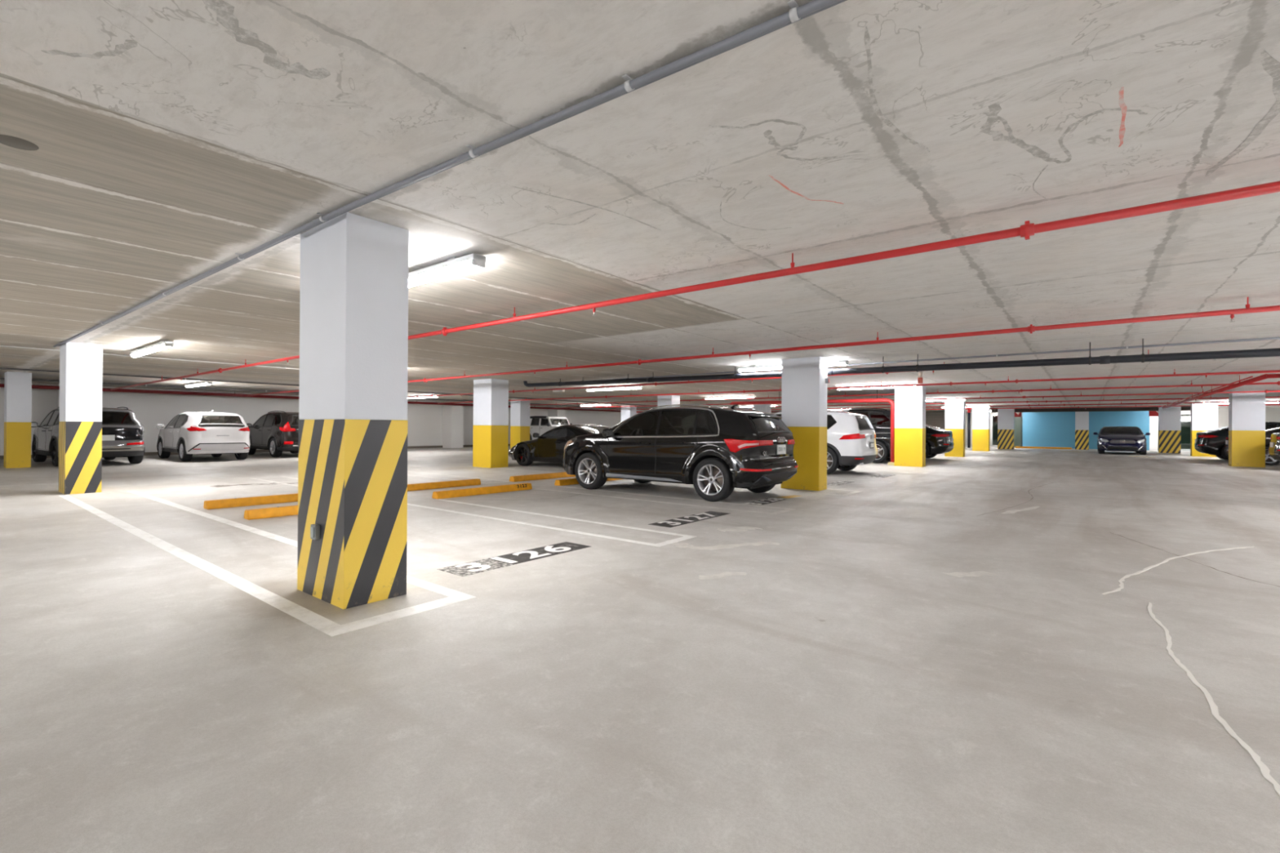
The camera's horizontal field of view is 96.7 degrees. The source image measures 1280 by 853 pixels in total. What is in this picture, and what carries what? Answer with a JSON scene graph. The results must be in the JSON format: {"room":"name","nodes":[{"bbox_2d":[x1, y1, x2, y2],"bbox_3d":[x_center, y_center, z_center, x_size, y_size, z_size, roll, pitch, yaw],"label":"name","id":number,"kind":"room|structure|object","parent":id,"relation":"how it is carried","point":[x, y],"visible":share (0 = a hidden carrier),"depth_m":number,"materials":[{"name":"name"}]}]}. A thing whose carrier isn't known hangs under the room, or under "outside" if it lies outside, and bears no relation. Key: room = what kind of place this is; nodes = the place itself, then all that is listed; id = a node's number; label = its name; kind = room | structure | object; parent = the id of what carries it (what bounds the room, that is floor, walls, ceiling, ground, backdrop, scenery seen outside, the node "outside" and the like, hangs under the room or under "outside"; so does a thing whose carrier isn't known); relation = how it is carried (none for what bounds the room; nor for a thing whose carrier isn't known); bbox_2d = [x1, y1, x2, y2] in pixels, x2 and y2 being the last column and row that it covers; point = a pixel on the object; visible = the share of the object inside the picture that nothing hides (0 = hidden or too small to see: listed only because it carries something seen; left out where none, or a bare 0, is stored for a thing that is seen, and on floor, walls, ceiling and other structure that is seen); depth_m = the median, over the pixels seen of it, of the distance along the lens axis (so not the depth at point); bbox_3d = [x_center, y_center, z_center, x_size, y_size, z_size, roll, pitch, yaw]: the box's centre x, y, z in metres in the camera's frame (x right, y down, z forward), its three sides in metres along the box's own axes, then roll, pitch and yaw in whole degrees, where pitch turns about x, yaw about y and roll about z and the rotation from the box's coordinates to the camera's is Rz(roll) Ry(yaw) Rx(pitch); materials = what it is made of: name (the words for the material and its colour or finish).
{"room":"parking garage","nodes":[
{"label":"parking garage","id":0,"kind":"room"},
{"bbox_2d":[0,382,644,455],"bbox_3d":[-11.212,-0.103,31.744,0.300,2.560,64.000,0,0,38],"label":"wall","id":1,"kind":"structure","parent":0,"point":[424,426],"depth_m":23.72,"materials":[{"name":"white paint"}]},
{"bbox_2d":[0,444,510,459],"bbox_3d":[-12.007,1.109,30.452,0.060,0.120,61.000,0,0,38],"label":"baseboard","id":2,"kind":"structure","parent":1,"relation":"attached to","point":[2,457],"depth_m":24.84,"materials":[{"name":"paint"}]},
{"bbox_2d":[547,406,565,417],"bbox_3d":[-5.559,-0.051,37.952,0.900,2.560,0.750,0,0,38],"label":"wall pier","id":3,"kind":"object","parent":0,"point":[551,412],"visible":0.29,"depth_m":37.68,"materials":[{"name":"white paint"}]},
{"bbox_2d":[0,445,1279,852],"bbox_3d":[5.511,1.407,18.562,42.900,0.303,64.000,0,0,38],"label":"floor","id":4,"kind":"structure","parent":0,"point":[1016,650],"depth_m":2.83,"materials":[{"name":"concrete"}]},
{"bbox_2d":[3,371,31,468],"bbox_3d":[-16.874,-0.177,15.424,0.700,2.560,0.450,0,0,38],"label":"concrete pillar","id":5,"kind":"structure","parent":4,"relation":"on","point":[17,385],"depth_m":15.21,"materials":[{"name":"white paint"}]},
{"bbox_2d":[58,342,102,494],"bbox_3d":[-9.755,-0.142,9.918,0.700,2.560,0.450,0,0,38],"label":"concrete pillar","id":6,"kind":"structure","parent":4,"relation":"on","point":[81,364],"depth_m":9.70,"materials":[{"name":"white paint"}]},
{"bbox_2d":[31,406,145,466],"bbox_3d":[-16.900,0.252,17.296,4.815,1.714,2.284,0,0,41],"label":"car","id":7,"kind":"object","parent":4,"relation":"on","point":[122,434],"visible":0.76,"depth_m":16.34,"materials":[{"name":"paint"}]},
{"bbox_2d":[126,441,143,445],"bbox_3d":[-14.626,0.490,16.516,0.104,0.102,0.494,0,0,9],"label":"tail lamp","id":8,"kind":"object","parent":7,"relation":"on","point":[128,443],"depth_m":16.46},
{"bbox_2d":[156,410,249,461],"bbox_3d":[-15.212,0.288,19.687,4.384,1.676,2.183,0,0,43],"label":"car","id":9,"kind":"object","parent":4,"relation":"on","point":[215,434],"visible":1,"depth_m":18.55,"materials":[{"name":"white paint"}]},
{"bbox_2d":[190,426,205,431],"bbox_3d":[-14.025,0.066,18.000,0.524,0.174,0.125,0,0,-13],"label":"tail lamp","id":10,"kind":"object","parent":9,"relation":"attached to","point":[192,428],"depth_m":17.97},
{"bbox_2d":[203,493,297,509],"bbox_3d":[-5.478,1.105,8.761,0.170,0.118,2.000,0,0,38],"label":"wheel stop","id":11,"kind":"object","parent":4,"relation":"on","point":[265,500],"visible":0.61,"depth_m":8.34,"materials":[{"name":"paint"}]},
{"bbox_2d":[244,505,297,519],"bbox_3d":[-4.316,1.110,7.910,0.170,0.118,2.000,0,0,38],"label":"wheel stop","id":12,"kind":"object","parent":4,"relation":"on","point":[273,512],"visible":0.45,"depth_m":7.28,"materials":[{"name":"paint"}]},
{"bbox_2d":[246,410,298,457],"bbox_3d":[-14.073,0.273,22.516,4.654,1.734,2.284,0,0,43],"label":"car","id":13,"kind":"object","parent":4,"relation":"on","point":[277,433],"visible":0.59,"depth_m":21.06,"materials":[{"name":"black paint"}]},
{"bbox_2d":[283,422,295,431],"bbox_3d":[-12.767,0.010,20.706,0.386,0.375,0.162,0,0,-4],"label":"tail lamp","id":14,"kind":"object","parent":13,"relation":"attached to","point":[287,426],"depth_m":20.70,"materials":[{"name":"plastic"}]},
{"bbox_2d":[297,212,408,608],"bbox_3d":[-2.060,-0.104,4.034,0.720,2.560,0.472,0,0,38],"label":"concrete pillar","id":15,"kind":"structure","parent":4,"relation":"on","point":[353,422],"depth_m":3.83,"materials":[{"name":"white paint"}]},
{"bbox_2d":[407,478,480,491],"bbox_3d":[-3.916,1.120,10.841,0.170,0.118,2.000,0,0,38],"label":"wheel stop","id":16,"kind":"object","parent":4,"relation":"on","point":[426,486],"visible":0.62,"depth_m":10.90,"materials":[{"name":"paint"}]},
{"bbox_2d":[442,401,463,448],"bbox_3d":[-10.447,-0.098,31.746,0.900,2.560,0.750,0,0,38],"label":"wall pier","id":17,"kind":"object","parent":4,"relation":"on","point":[452,415],"visible":0.93,"depth_m":31.46,"materials":[{"name":"white paint"}]},
{"bbox_2d":[431,482,532,498],"bbox_3d":[-2.726,1.126,10.057,0.170,0.118,2.000,0,0,38],"label":"wheel stop","id":18,"kind":"object","parent":4,"relation":"on","point":[520,486],"visible":1,"depth_m":9.89,"materials":[{"name":"paint"}]},
{"bbox_2d":[472,378,508,467],"bbox_3d":[-4.404,-0.091,16.784,0.850,2.560,0.620,0,0,38],"label":"concrete pillar","id":19,"kind":"structure","parent":4,"relation":"on","point":[491,396],"depth_m":16.51,"materials":[{"name":"white paint"}]},
{"bbox_2d":[510,399,529,448],"bbox_3d":[-5.984,-0.076,28.403,0.750,2.560,0.620,0,0,38],"label":"concrete pillar","id":20,"kind":"structure","parent":4,"relation":"on","point":[519,410],"depth_m":28.17,"materials":[{"name":"white paint"}]},
{"bbox_2d":[509,471,575,481],"bbox_3d":[-2.148,1.136,13.038,0.170,0.118,2.000,0,0,38],"label":"wheel stop","id":21,"kind":"object","parent":4,"relation":"on","point":[563,474],"visible":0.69,"depth_m":12.78,"materials":[{"name":"paint"}]},
{"bbox_2d":[529,416,572,439],"bbox_3d":[-5.210,0.298,33.888,4.520,1.852,2.024,0,0,38],"label":"car","id":22,"kind":"object","parent":4,"relation":"on","point":[540,424],"visible":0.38,"depth_m":33.55,"materials":[{"name":"white paint"}]},
{"bbox_2d":[508,424,611,466],"bbox_3d":[-2.006,0.575,17.342,4.652,1.265,2.284,0,0,34],"label":"sports car","id":23,"kind":"object","parent":4,"relation":"on","point":[548,447],"visible":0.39,"depth_m":16.68,"materials":[{"name":"black paint"}]},
{"bbox_2d":[554,477,620,485],"bbox_3d":[-1.054,1.142,12.278,0.170,0.118,2.000,0,0,38],"label":"wheel stop","id":24,"kind":"object","parent":4,"relation":"on","point":[569,481],"visible":0.41,"depth_m":11.64,"materials":[{"name":"paint"}]},
{"bbox_2d":[621,405,636,422],"bbox_3d":[-0.713,-0.025,35.580,0.750,2.560,0.620,0,0,38],"label":"concrete pillar","id":25,"kind":"structure","parent":4,"relation":"on","point":[627,412],"depth_m":35.33,"materials":[{"name":"white paint"}]},
{"bbox_2d":[657,395,679,408],"bbox_3d":[1.223,-0.037,24.381,0.750,2.560,0.620,0,0,38],"label":"concrete pillar","id":26,"kind":"structure","parent":4,"relation":"on","point":[664,400],"depth_m":24.13,"materials":[{"name":"white paint"}]},
{"bbox_2d":[563,404,798,501],"bbox_3d":[0.563,0.410,10.682,4.549,1.600,2.278,0,0,42],"label":"car","id":27,"kind":"object","parent":4,"relation":"on","point":[719,450],"visible":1,"depth_m":9.51,"materials":[{"name":"black paint"}]},
{"bbox_2d":[564,440,572,450],"bbox_3d":[-1.445,0.378,11.338,0.114,0.239,0.442,0,0,-29],"label":"lamp","id":28,"kind":"object","parent":27,"relation":"attached to","point":[568,446],"depth_m":11.22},
{"bbox_2d":[601,428,612,437],"bbox_3d":[-0.599,0.119,10.339,0.145,0.170,0.208,0,0,38],"label":"mirror","id":29,"kind":"object","parent":27,"relation":"attached to","point":[606,433],"depth_m":10.27,"materials":[{"name":"black paint"}]},
{"bbox_2d":[724,439,759,452],"bbox_3d":[1.574,0.303,8.889,0.551,0.214,0.105,0,0,16],"label":"tail lamp","id":30,"kind":"object","parent":27,"relation":"attached to","point":[730,445],"depth_m":8.85,"materials":[{"name":"plastic"}]},
{"bbox_2d":[752,440,773,445],"bbox_3d":[1.956,0.261,8.972,0.507,0.090,0.054,0,0,-38],"label":"tail lamp","id":31,"kind":"object","parent":27,"relation":"attached to","point":[755,442],"depth_m":8.92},
{"bbox_2d":[751,470,797,484],"bbox_3d":[2.278,0.833,9.389,0.246,0.179,1.443,0,0,38],"label":"diffuser","id":32,"kind":"object","parent":27,"relation":"attached to","point":[766,477],"depth_m":9.11,"materials":[{"name":"black plastic"}]},
{"bbox_2d":[753,404,770,413],"bbox_3d":[6.662,0.014,31.044,0.750,2.560,0.620,0,0,38],"label":"concrete pillar","id":33,"kind":"structure","parent":4,"relation":"on","point":[761,407],"depth_m":30.77,"materials":[{"name":"white paint"}]},
{"bbox_2d":[781,356,827,490],"bbox_3d":[3.241,-0.053,11.234,0.770,2.560,0.420,0,0,38],"label":"concrete pillar","id":34,"kind":"structure","parent":4,"relation":"on","point":[804,387],"depth_m":11.02,"materials":[{"name":"white paint"}]},
{"bbox_2d":[774,409,877,474],"bbox_3d":[4.224,0.389,16.253,4.653,1.714,2.264,0,0,43],"label":"car","id":35,"kind":"object","parent":4,"relation":"on","point":[851,437],"visible":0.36,"depth_m":14.60,"materials":[{"name":"white paint"}]},
{"bbox_2d":[838,432,859,439],"bbox_3d":[5.310,0.249,14.427,0.508,0.175,0.101,0,0,15],"label":"tail lamp","id":36,"kind":"object","parent":35,"relation":"attached to","point":[842,436],"depth_m":14.39,"materials":[{"name":"plastic"}]},
{"bbox_2d":[835,408,890,462],"bbox_3d":[7.746,0.307,21.609,5.157,1.950,2.428,0,0,34],"label":"car","id":37,"kind":"object","parent":4,"relation":"on","point":[879,418],"visible":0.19,"depth_m":19.85,"materials":[{"name":"paint"}]},
{"bbox_2d":[894,386,925,466],"bbox_3d":[8.720,-0.001,18.368,0.830,2.560,0.450,0,0,38],"label":"concrete pillar","id":38,"kind":"structure","parent":4,"relation":"on","point":[909,402],"depth_m":18.17,"materials":[{"name":"white paint"}]},
{"bbox_2d":[882,423,954,457],"bbox_3d":[10.292,0.507,23.714,4.886,1.593,2.346,0,0,38],"label":"car","id":39,"kind":"object","parent":4,"relation":"on","point":[938,441],"visible":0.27,"depth_m":21.84,"materials":[{"name":"paint"}]},
{"bbox_2d":[944,400,965,457],"bbox_3d":[13.966,0.049,25.215,0.720,2.560,0.500,0,0,38],"label":"concrete pillar","id":40,"kind":"structure","parent":4,"relation":"on","point":[955,411],"depth_m":24.98,"materials":[{"name":"white paint"}]},
{"bbox_2d":[964,407,972,449],"bbox_3d":[19.523,0.105,33.758,0.600,2.560,0.400,0,0,38],"label":"pipe","id":41,"kind":"object","parent":4,"relation":"on","point":[968,447],"visible":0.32,"depth_m":33.70,"materials":[{"name":"metal"}]},
{"bbox_2d":[972,407,990,451],"bbox_3d":[19.317,0.100,32.202,0.800,2.560,0.500,0,0,38],"label":"concrete pillar","id":42,"kind":"structure","parent":4,"relation":"on","point":[980,415],"depth_m":32.00,"materials":[{"name":"white paint"}]},
{"bbox_2d":[997,408,1014,448],"bbox_3d":[22.968,0.132,35.691,0.840,2.560,0.500,0,0,38],"label":"concrete pillar","id":43,"kind":"structure","parent":4,"relation":"on","point":[1006,417],"depth_m":35.50,"materials":[{"name":"white paint"}]},
{"bbox_2d":[1015,446,1071,448],"bbox_3d":[26.152,1.377,36.929,3.000,0.118,0.170,0,0,38],"label":"wheel stop","id":44,"kind":"object","parent":4,"relation":"on","point":[1038,447],"visible":0.94,"depth_m":36.86,"materials":[{"name":"paint"}]},
{"bbox_2d":[1075,411,1088,449],"bbox_3d":[27.766,0.164,35.731,0.670,2.560,0.500,0,0,38],"label":"concrete pillar","id":45,"kind":"structure","parent":4,"relation":"on","point":[1082,418],"depth_m":35.53,"materials":[{"name":"white paint"}]},
{"bbox_2d":[1093,426,1150,454],"bbox_3d":[25.316,0.703,29.964,2.261,1.428,4.716,0,0,38],"label":"car","id":46,"kind":"object","parent":4,"relation":"on","point":[1117,438],"visible":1,"depth_m":28.62,"materials":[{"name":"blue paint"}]},
{"bbox_2d":[1109,439,1135,444],"bbox_3d":[23.923,0.748,28.196,1.002,0.192,0.175,0,0,38],"label":"grille","id":47,"kind":"object","parent":46,"relation":"attached to","point":[1111,441],"depth_m":28.18,"materials":[{"name":"plastic"}]},
{"bbox_2d":[1158,406,1181,453],"bbox_3d":[28.883,0.160,31.032,0.860,2.560,0.500,0,0,38],"label":"concrete pillar","id":48,"kind":"structure","parent":4,"relation":"on","point":[1169,418],"depth_m":30.84,"materials":[{"name":"white paint"}]},
{"bbox_2d":[1190,403,1217,457],"bbox_3d":[26.751,0.137,26.983,0.860,2.560,0.500,0,0,38],"label":"concrete pillar","id":49,"kind":"structure","parent":4,"relation":"on","point":[1204,417],"depth_m":26.85,"materials":[{"name":"white paint"}]},
{"bbox_2d":[1194,422,1279,460],"bbox_3d":[25.303,0.603,22.455,4.886,1.593,2.346,0,0,38],"label":"car","id":50,"kind":"object","parent":4,"relation":"on","point":[1212,442],"visible":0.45,"depth_m":23.00,"materials":[{"name":"black paint"}]},
{"bbox_2d":[1228,390,1265,467],"bbox_3d":[20.640,0.080,19.354,0.780,2.560,0.550,0,0,38],"label":"concrete pillar","id":51,"kind":"structure","parent":4,"relation":"on","point":[1246,411],"depth_m":19.16,"materials":[{"name":"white paint"}]},
{"bbox_2d":[1225,426,1279,465],"bbox_3d":[23.861,0.670,19.899,4.720,1.428,2.261,0,0,38],"label":"car","id":52,"kind":"object","parent":4,"relation":"on","point":[1268,459],"visible":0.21,"depth_m":20.10,"materials":[{"name":"brown metal"}]},
{"bbox_2d":[1268,432,1279,461],"bbox_3d":[21.657,0.565,16.290,4.886,1.593,2.346,0,0,38],"label":"hatchback car","id":53,"kind":"object","parent":4,"relation":"on","point":[1274,446],"visible":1,"depth_m":17.57,"materials":[{"name":"brown paint"}]},
{"bbox_2d":[1269,454,1279,460],"bbox_3d":[19.834,0.963,17.723,0.218,0.150,1.405,0,0,38],"label":"diffuser","id":54,"kind":"object","parent":53,"relation":"attached to","point":[1275,456],"depth_m":17.55,"materials":[{"name":"black plastic"}]},
{"bbox_2d":[0,0,1279,413],"bbox_3d":[5.530,-1.450,18.568,42.900,0.304,64.000,0,0,38],"label":"ceiling","id":55,"kind":"structure","parent":0,"point":[146,145],"depth_m":3.17,"materials":[{"name":"concrete"}]},
{"bbox_2d":[0,345,299,369],"bbox_3d":[-11.016,-1.406,10.086,0.066,0.038,14.200,0,0,38],"label":"conduit","id":56,"kind":"object","parent":55,"relation":"attached to","point":[124,355],"visible":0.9,"depth_m":11.61,"materials":[{"name":"metal"}]},
{"bbox_2d":[129,340,173,357],"bbox_3d":[-8.539,-1.351,9.918,2.400,0.126,0.132,0,0,38],"label":"ceiling light","id":57,"kind":"object","parent":55,"relation":"attached to","point":[162,344],"visible":1,"depth_m":9.66,"materials":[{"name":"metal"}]},
{"bbox_2d":[185,381,212,387],"bbox_3d":[-14.281,-1.370,18.386,2.400,0.126,0.132,0,0,38],"label":"ceiling light","id":58,"kind":"object","parent":55,"relation":"attached to","point":[206,383],"visible":0.99,"depth_m":18.19,"materials":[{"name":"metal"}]},
{"bbox_2d":[186,382,208,387],"bbox_3d":[-14.281,-1.333,18.386,2.340,0.052,0.104,0,0,38],"label":"diffuser","id":59,"kind":"object","parent":58,"relation":"attached to","point":[189,384],"depth_m":18.36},
{"bbox_2d":[0,377,621,408],"bbox_3d":[-12.363,-1.361,25.023,0.132,0.079,36.000,0,0,38],"label":"conduit","id":60,"kind":"object","parent":55,"relation":"attached to","point":[1,378],"visible":0.65,"depth_m":20.88,"materials":[{"name":"metal"}]},
{"bbox_2d":[0,383,640,413],"bbox_3d":[-9.412,-1.260,32.245,0.120,0.220,51.000,0,0,38],"label":"pipe","id":61,"kind":"object","parent":55,"relation":"hanging from","point":[2,385],"visible":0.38,"depth_m":22.90,"materials":[{"name":"metal"}]},
{"bbox_2d":[0,367,651,405],"bbox_3d":[-8.749,-1.347,22.176,0.110,0.073,36.000,0,0,38],"label":"conduit","id":62,"kind":"object","parent":55,"relation":"attached to","point":[2,368],"visible":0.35,"depth_m":17.12,"materials":[{"name":"metal"}]},
{"bbox_2d":[407,394,439,399],"bbox_3d":[-9.648,-1.324,25.238,2.400,0.126,0.132,0,0,38],"label":"ceiling light","id":63,"kind":"object","parent":55,"relation":"attached to","point":[433,394],"visible":0.46,"depth_m":25.11,"materials":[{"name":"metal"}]},
{"bbox_2d":[407,396,435,399],"bbox_3d":[-9.648,-1.287,25.238,2.340,0.052,0.104,0,0,38],"label":"diffuser","id":64,"kind":"object","parent":63,"relation":"attached to","point":[420,397],"depth_m":25.19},
{"bbox_2d":[408,253,486,287],"bbox_3d":[-2.197,-1.320,5.203,2.400,0.126,0.132,0,0,38],"label":"ceiling light","id":65,"kind":"object","parent":55,"relation":"attached to","point":[454,265],"visible":0.41,"depth_m":4.66,"materials":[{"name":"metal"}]},
{"bbox_2d":[53,0,847,347],"bbox_3d":[-2.570,-1.361,4.159,19.209,0.044,0.194,0,0,37],"label":"conduit","id":66,"kind":"object","parent":55,"relation":"attached to","point":[796,12],"visible":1,"depth_m":2.45,"materials":[{"name":"metal"}]},
{"bbox_2d":[580,403,612,406],"bbox_3d":[-2.587,-1.259,33.233,2.400,0.126,0.132,0,0,38],"label":"ceiling light","id":67,"kind":"object","parent":55,"relation":"attached to","point":[606,404],"visible":0.94,"depth_m":33.17,"materials":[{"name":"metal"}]},
{"bbox_2d":[586,385,642,391],"bbox_3d":[-0.893,-1.280,18.980,2.400,0.126,0.132,0,0,38],"label":"ceiling light","id":68,"kind":"object","parent":55,"relation":"attached to","point":[641,386],"visible":0.91,"depth_m":18.89,"materials":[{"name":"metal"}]},
{"bbox_2d":[586,386,639,391],"bbox_3d":[-0.893,-1.243,18.980,2.340,0.052,0.104,0,0,38],"label":"diffuser","id":69,"kind":"object","parent":68,"relation":"attached to","point":[611,388],"depth_m":18.95,"materials":[{"name":"plastic"}]},
{"bbox_2d":[110,181,1279,390],"bbox_3d":[-6.161,-1.276,10.271,32.400,0.244,0.086,0,0,38],"label":"pipe","id":70,"kind":"object","parent":55,"relation":"hanging from","point":[1028,229],"visible":0.84,"depth_m":3.91,"materials":[{"name":"metal"}]},
{"bbox_2d":[704,395,755,399],"bbox_3d":[3.822,-1.237,24.239,2.400,0.126,0.132,0,0,38],"label":"ceiling light","id":71,"kind":"object","parent":55,"relation":"attached to","point":[746,396],"visible":1,"depth_m":24.14,"materials":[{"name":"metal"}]},
{"bbox_2d":[705,396,754,399],"bbox_3d":[3.822,-1.200,24.239,2.340,0.052,0.104,0,0,38],"label":"diffuser","id":72,"kind":"object","parent":71,"relation":"attached to","point":[712,397],"depth_m":24.29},
{"bbox_2d":[737,364,782,372],"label":"ceiling light","id":73,"kind":"object","parent":55,"relation":"attached to","point":[752,367],"depth_m":12.24,"materials":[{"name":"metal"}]},
{"bbox_2d":[246,297,1279,395],"bbox_3d":[-3.581,-1.251,13.547,32.400,0.244,0.086,0,0,38],"label":"pipe","id":74,"kind":"object","parent":55,"relation":"hanging from","point":[1031,328],"visible":0.98,"depth_m":7.59,"materials":[{"name":"metal"}]},
{"bbox_2d":[407,349,1216,397],"bbox_3d":[1.116,-1.216,15.551,37.300,0.243,0.083,0,0,38],"label":"pipe","id":75,"kind":"object","parent":55,"relation":"hanging from","point":[655,384],"visible":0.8,"depth_m":16.17,"materials":[{"name":"metal"}]},
{"bbox_2d":[731,388,894,465],"bbox_3d":[6.029,-0.014,20.584,6.120,2.560,0.240,0,0,38],"label":"riser pipe","id":76,"kind":"object","parent":55,"relation":"hanging from","point":[891,402],"visible":0.87,"depth_m":19.09,"materials":[{"name":"metal"}]},
{"bbox_2d":[827,360,848,366],"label":"ceiling light","id":77,"kind":"object","parent":55,"relation":"attached to","point":[830,363],"depth_m":11.20,"materials":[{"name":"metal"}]},
{"bbox_2d":[437,368,1279,404],"bbox_3d":[3.776,-1.191,18.929,37.300,0.243,0.083,0,0,38],"label":"pipe","id":78,"kind":"object","parent":55,"relation":"hanging from","point":[1206,375],"visible":0.81,"depth_m":14.87,"materials":[{"name":"metal"}]},
{"bbox_2d":[836,383,918,390],"bbox_3d":[7.286,-1.229,17.566,2.400,0.126,0.132,0,0,38],"label":"ceiling light","id":79,"kind":"object","parent":55,"relation":"attached to","point":[904,384],"visible":0.36,"depth_m":17.48,"materials":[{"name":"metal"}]},
{"bbox_2d":[837,386,916,390],"bbox_3d":[7.285,-1.192,17.566,2.340,0.052,0.104,0,0,38],"label":"diffuser","id":80,"kind":"object","parent":79,"relation":"attached to","point":[846,386],"depth_m":17.55,"materials":[{"name":"plastic"}]},
{"bbox_2d":[508,380,1279,406],"bbox_3d":[6.344,-1.167,22.189,37.300,0.243,0.083,0,0,38],"label":"pipe","id":81,"kind":"object","parent":55,"relation":"hanging from","point":[1021,390],"visible":0.8,"depth_m":18.06,"materials":[{"name":"metal"}]},
{"bbox_2d":[523,338,1279,386],"bbox_3d":[5.642,-1.090,9.949,23.257,0.460,0.132,0,0,38],"label":"drain pipe","id":82,"kind":"object","parent":55,"relation":"hanging from","point":[1143,357],"visible":0.99,"depth_m":9.63,"materials":[{"name":"black metal"}]},
{"bbox_2d":[555,388,1279,408],"bbox_3d":[8.974,-1.142,25.528,37.300,0.243,0.083,0,0,38],"label":"pipe","id":83,"kind":"object","parent":55,"relation":"hanging from","point":[1264,391],"visible":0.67,"depth_m":20.46,"materials":[{"name":"metal"}]},
{"bbox_2d":[597,337,1279,380],"bbox_3d":[6.474,-1.286,10.313,22.400,0.046,0.079,0,0,38],"label":"conduit","id":84,"kind":"object","parent":55,"relation":"attached to","point":[1268,338],"visible":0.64,"depth_m":9.92,"materials":[{"name":"metal"}]},
{"bbox_2d":[598,396,1279,410],"bbox_3d":[11.634,-1.117,28.906,37.300,0.243,0.083,0,0,38],"label":"pipe","id":85,"kind":"object","parent":55,"relation":"hanging from","point":[1210,397],"visible":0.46,"depth_m":24.14,"materials":[{"name":"metal"}]},
{"bbox_2d":[925,397,966,401],"bbox_3d":[12.984,-1.175,25.043,2.400,0.126,0.132,0,0,38],"label":"ceiling light","id":86,"kind":"object","parent":55,"relation":"attached to","point":[955,397],"visible":0.31,"depth_m":24.64,"materials":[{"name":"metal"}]},
{"bbox_2d":[925,399,964,401],"bbox_3d":[12.983,-1.138,25.043,2.340,0.052,0.104,0,0,38],"label":"diffuser","id":87,"kind":"object","parent":86,"relation":"attached to","point":[948,399],"depth_m":24.70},
{"bbox_2d":[636,399,1279,412],"bbox_3d":[14.295,-1.092,32.284,37.300,0.243,0.083,0,0,38],"label":"pipe","id":88,"kind":"object","parent":55,"relation":"hanging from","point":[1216,402],"visible":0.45,"depth_m":27.18,"materials":[{"name":"metal"}]},
{"bbox_2d":[941,404,990,408],"bbox_3d":[18.164,-1.126,31.782,2.400,0.126,0.132,0,0,38],"label":"ceiling light","id":89,"kind":"object","parent":55,"relation":"attached to","point":[981,405],"visible":0.38,"depth_m":31.42,"materials":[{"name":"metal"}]},
{"bbox_2d":[942,406,989,408],"bbox_3d":[18.164,-1.089,31.782,2.340,0.052,0.104,0,0,38],"label":"diffuser","id":90,"kind":"object","parent":89,"relation":"attached to","point":[966,406],"depth_m":31.42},
{"bbox_2d":[770,404,1279,412],"bbox_3d":[16.770,-1.068,35.426,37.300,0.243,0.083,0,0,38],"label":"pipe","id":91,"kind":"object","parent":55,"relation":"hanging from","point":[1135,404],"visible":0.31,"depth_m":30.05,"materials":[{"name":"metal"}]},
{"bbox_2d":[991,406,1191,412],"bbox_3d":[27.078,-1.014,34.372,10.000,0.220,0.300,0,0,38],"label":"trim","id":92,"kind":"structure","parent":55,"relation":"attached to","point":[1183,408],"depth_m":34.15,"materials":[{"name":"metal"}]},
{"bbox_2d":[1157,373,1279,408],"bbox_3d":[22.118,-1.057,17.890,7.196,0.274,20.935,0,0,38],"label":"pipe","id":93,"kind":"object","parent":55,"relation":"hanging from","point":[1264,376],"visible":0.95,"depth_m":14.73,"materials":[{"name":"metal"}]},
{"bbox_2d":[1201,400,1279,404],"bbox_3d":[26.694,-1.084,25.319,2.400,0.126,0.132,0,0,38],"label":"ceiling light","id":94,"kind":"object","parent":55,"relation":"attached to","point":[1266,400],"visible":0.36,"depth_m":25.68,"materials":[{"name":"metal"}]},
{"bbox_2d":[1203,402,1278,404],"bbox_3d":[26.694,-1.047,25.319,2.340,0.052,0.104,0,0,38],"label":"diffuser","id":95,"kind":"object","parent":94,"relation":"attached to","point":[1265,402],"depth_m":25.63,"materials":[{"name":"plastic"}]},
{"bbox_2d":[964,410,991,446],"bbox_3d":[23.851,0.150,41.233,2.850,2.560,0.300,0,0,38],"label":"wall","id":96,"kind":"structure","parent":0,"point":[966,414],"depth_m":41.02,"materials":[{"name":"grey paint"}]},
{"bbox_2d":[925,412,945,429],"bbox_3d":[21.994,0.166,42.632,1.800,2.510,0.100,0,0,38],"label":"door","id":97,"kind":"structure","parent":96,"relation":"in","point":[940,423],"depth_m":42.46,"materials":[{"name":"metal"}]},
{"bbox_2d":[925,412,1191,448],"bbox_3d":[25.227,0.165,43.586,42.300,2.560,0.300,0,0,38],"label":"wall","id":98,"kind":"structure","parent":0,"point":[1185,419],"depth_m":36.13,"materials":[{"name":"grey paint"}]},
{"bbox_2d":[1022,411,1157,450],"bbox_3d":[29.099,0.175,37.100,6.890,2.560,0.300,0,0,38],"label":"wall","id":99,"kind":"structure","parent":0,"point":[1048,429],"depth_m":37.49,"materials":[{"name":"paint"}]},
{"bbox_2d":[1014,417,1022,447],"bbox_3d":[25.978,0.390,39.530,0.900,2.100,0.060,0,0,38],"label":"door","id":100,"kind":"structure","parent":99,"relation":"in","point":[1018,420],"depth_m":39.34,"materials":[{"name":"metal"}]},
{"bbox_2d":[1180,410,1191,451],"bbox_3d":[32.852,0.194,34.156,0.750,2.560,0.280,0,0,38],"label":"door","id":101,"kind":"structure","parent":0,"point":[1183,412],"depth_m":34.09,"materials":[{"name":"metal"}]},
{"bbox_2d":[1217,407,1279,428],"bbox_3d":[36.656,0.212,31.147,8.950,2.560,0.300,0,0,38],"label":"wall","id":102,"kind":"structure","parent":0,"point":[1272,414],"depth_m":32.06,"materials":[{"name":"grey paint"}]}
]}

